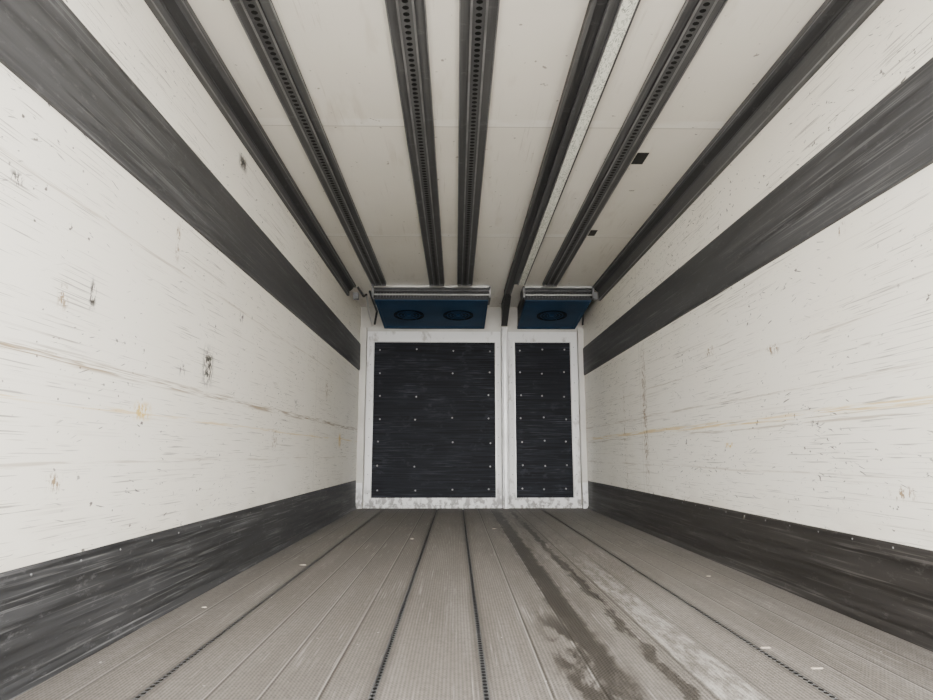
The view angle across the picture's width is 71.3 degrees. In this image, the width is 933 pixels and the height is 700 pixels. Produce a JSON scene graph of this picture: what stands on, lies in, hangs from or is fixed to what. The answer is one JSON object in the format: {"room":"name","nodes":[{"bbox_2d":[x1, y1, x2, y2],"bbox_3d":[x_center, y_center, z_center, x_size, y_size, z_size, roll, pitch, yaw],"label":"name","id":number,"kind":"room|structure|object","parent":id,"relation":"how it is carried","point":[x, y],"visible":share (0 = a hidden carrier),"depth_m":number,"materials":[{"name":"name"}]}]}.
{"room":"loading area","nodes":[
{"label":"loading area","id":0,"kind":"room"},
{"bbox_2d":[0,0,360,572],"bbox_3d":[-1.171,0.081,3.827,0.070,2.380,6.920,0,-9,-1],"label":"wall","id":1,"kind":"structure","parent":0,"point":[149,384],"depth_m":2.20,"materials":[{"name":"paint"}]},
{"bbox_2d":[0,480,356,699],"bbox_3d":[-1.123,1.006,3.594,0.022,0.298,6.750,0,-9,-1],"label":"baseboard","id":2,"kind":"structure","parent":1,"relation":"attached to","point":[56,614],"depth_m":2.10,"materials":[{"name":"metal"}]},
{"bbox_2d":[0,0,360,369],"bbox_3d":[-1.128,-0.456,3.868,0.013,0.303,6.830,0,-9,-1],"label":"trim","id":3,"kind":"structure","parent":1,"relation":"attached to","point":[44,44],"depth_m":2.17,"materials":[{"name":"metal"}]},
{"bbox_2d":[356,327,366,508],"bbox_3d":[-1.151,0.722,7.110,0.074,1.970,0.094,0,-9,-1],"label":"trim","id":4,"kind":"structure","parent":1,"relation":"attached to","point":[363,330],"depth_m":7.10,"materials":[{"name":"paint"}]},
{"bbox_2d":[361,307,581,508],"bbox_3d":[0.060,0.625,7.229,2.501,2.380,0.070,0,-9,-1],"label":"wall","id":5,"kind":"structure","parent":0,"point":[493,322],"depth_m":7.34,"materials":[{"name":"paint"}]},
{"bbox_2d":[364,331,501,504],"bbox_3d":[-0.362,0.731,7.148,1.485,1.895,0.040,0,-9,-1],"label":"door","id":6,"kind":"structure","parent":5,"relation":"in","point":[433,426],"depth_m":7.14,"materials":[{"name":"metal"}]},
{"bbox_2d":[363,505,581,507],"bbox_3d":[0.067,1.685,6.998,2.352,0.034,0.049,0,-9,-1],"label":"trim","id":7,"kind":"structure","parent":5,"relation":"attached to","point":[364,506],"depth_m":6.97,"materials":[{"name":"white metal"}]},
{"bbox_2d":[501,327,508,508],"bbox_3d":[0.422,0.725,7.126,0.067,1.970,0.111,0,-9,-1],"label":"trim","id":8,"kind":"structure","parent":5,"relation":"attached to","point":[504,332],"depth_m":7.07,"materials":[{"name":"metal"}]},
{"bbox_2d":[501,294,510,325],"bbox_3d":[0.422,-0.431,6.938,0.066,0.245,0.556,0,-9,-1],"label":"bracket","id":9,"kind":"object","parent":5,"relation":"attached to","point":[505,305],"depth_m":6.93,"materials":[{"name":"grey metal"}]},
{"bbox_2d":[508,332,580,504],"bbox_3d":[0.850,0.734,7.168,0.774,1.895,0.040,0,-9,-1],"label":"door","id":10,"kind":"structure","parent":5,"relation":"in","point":[544,443],"depth_m":7.16,"materials":[{"name":"metal"}]},
{"bbox_2d":[11,508,932,699],"bbox_3d":[0.115,1.209,3.632,2.501,0.090,6.850,0,-9,-1],"label":"floor","id":11,"kind":"structure","parent":0,"point":[544,603],"depth_m":2.17,"materials":[{"name":"metal"}]},
{"bbox_2d":[202,528,823,668],"bbox_3d":[0.175,1.134,3.463,2.061,0.004,3.202,-1,-9,8],"label":"debris","id":12,"kind":"object","parent":11,"relation":"on","point":[763,647],"visible":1,"depth_m":1.95,"materials":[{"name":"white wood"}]},
{"bbox_2d":[187,0,824,306],"bbox_3d":[0.115,-1.061,3.995,2.501,0.073,6.850,0,-9,-1],"label":"ceiling","id":13,"kind":"structure","parent":0,"point":[342,51],"depth_m":3.15,"materials":[{"name":"paint"}]},
{"bbox_2d":[144,0,355,295],"bbox_3d":[-1.085,-1.052,3.493,0.085,0.107,5.900,0,-9,-1],"label":"rail","id":14,"kind":"object","parent":13,"relation":"attached to","point":[178,19],"depth_m":3.07,"materials":[{"name":"grey metal"}]},
{"bbox_2d":[229,0,385,285],"bbox_3d":[-0.807,-1.097,3.460,0.148,0.030,5.812,0,-9,-1],"label":"track","id":15,"kind":"object","parent":13,"relation":"attached to","point":[259,19],"depth_m":3.13,"materials":[{"name":"grey metal"}]},
{"bbox_2d":[385,0,444,285],"bbox_3d":[-0.242,-1.095,3.469,0.148,0.030,5.812,0,-9,-1],"label":"track","id":16,"kind":"object","parent":13,"relation":"attached to","point":[407,19],"depth_m":3.13,"materials":[{"name":"grey metal"}]},
{"bbox_2d":[353,285,490,328],"bbox_3d":[-0.447,-0.439,6.849,1.360,0.256,0.940,0,-9,-1],"label":"refrigeration unit","id":17,"kind":"object","parent":13,"relation":"attached to","point":[398,306],"depth_m":6.61,"materials":[{"name":"blue metal"}]},
{"bbox_2d":[457,0,499,285],"bbox_3d":[0.030,-1.095,3.473,0.148,0.030,5.812,0,-9,-1],"label":"track","id":18,"kind":"object","parent":13,"relation":"attached to","point":[478,19],"depth_m":3.14,"materials":[{"name":"grey metal"}]},
{"bbox_2d":[517,286,597,328],"bbox_3d":[0.928,-0.435,6.871,0.751,0.256,0.940,0,-9,-1],"label":"refrigeration unit","id":19,"kind":"object","parent":13,"relation":"attached to","point":[539,307],"depth_m":6.62,"materials":[{"name":"blue metal"}]},
{"bbox_2d":[504,0,640,294],"bbox_3d":[0.521,-1.063,3.622,0.181,0.044,6.100,0,-9,-1],"label":"rail","id":20,"kind":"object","parent":13,"relation":"attached to","point":[606,24],"depth_m":3.11,"materials":[{"name":"grey metal"}]},
{"bbox_2d":[542,0,727,286],"bbox_3d":[0.860,-1.093,3.487,0.148,0.030,5.812,0,-9,-1],"label":"track","id":21,"kind":"object","parent":13,"relation":"attached to","point":[695,19],"depth_m":3.14,"materials":[{"name":"grey metal"}]},
{"bbox_2d":[593,0,883,300],"bbox_3d":[1.336,-1.025,3.528,0.075,0.149,5.900,0,-9,-1],"label":"rail","id":22,"kind":"object","parent":13,"relation":"attached to","point":[834,21],"depth_m":3.03,"materials":[{"name":"grey metal"}]},
{"bbox_2d":[582,0,932,549],"bbox_3d":[1.400,0.087,3.868,0.070,2.380,6.920,0,-9,-1],"label":"wall","id":23,"kind":"structure","parent":0,"point":[800,391],"depth_m":2.66,"materials":[{"name":"paint"}]},
{"bbox_2d":[577,328,587,507],"bbox_3d":[1.279,0.729,7.148,0.063,1.970,0.094,0,-9,-1],"label":"trim","id":24,"kind":"structure","parent":23,"relation":"attached to","point":[580,338],"depth_m":7.13,"materials":[{"name":"paint"}]},
{"bbox_2d":[583,57,932,374],"bbox_3d":[1.359,-0.404,3.900,0.013,0.310,6.830,0,-9,-1],"label":"trim","id":25,"kind":"structure","parent":23,"relation":"attached to","point":[892,141],"depth_m":2.63,"materials":[{"name":"metal"}]},
{"bbox_2d":[587,481,932,651],"bbox_3d":[1.355,1.017,3.632,0.022,0.290,6.750,0,-9,-1],"label":"baseboard","id":26,"kind":"structure","parent":23,"relation":"attached to","point":[885,586],"depth_m":2.62,"materials":[{"name":"metal"}]}
]}

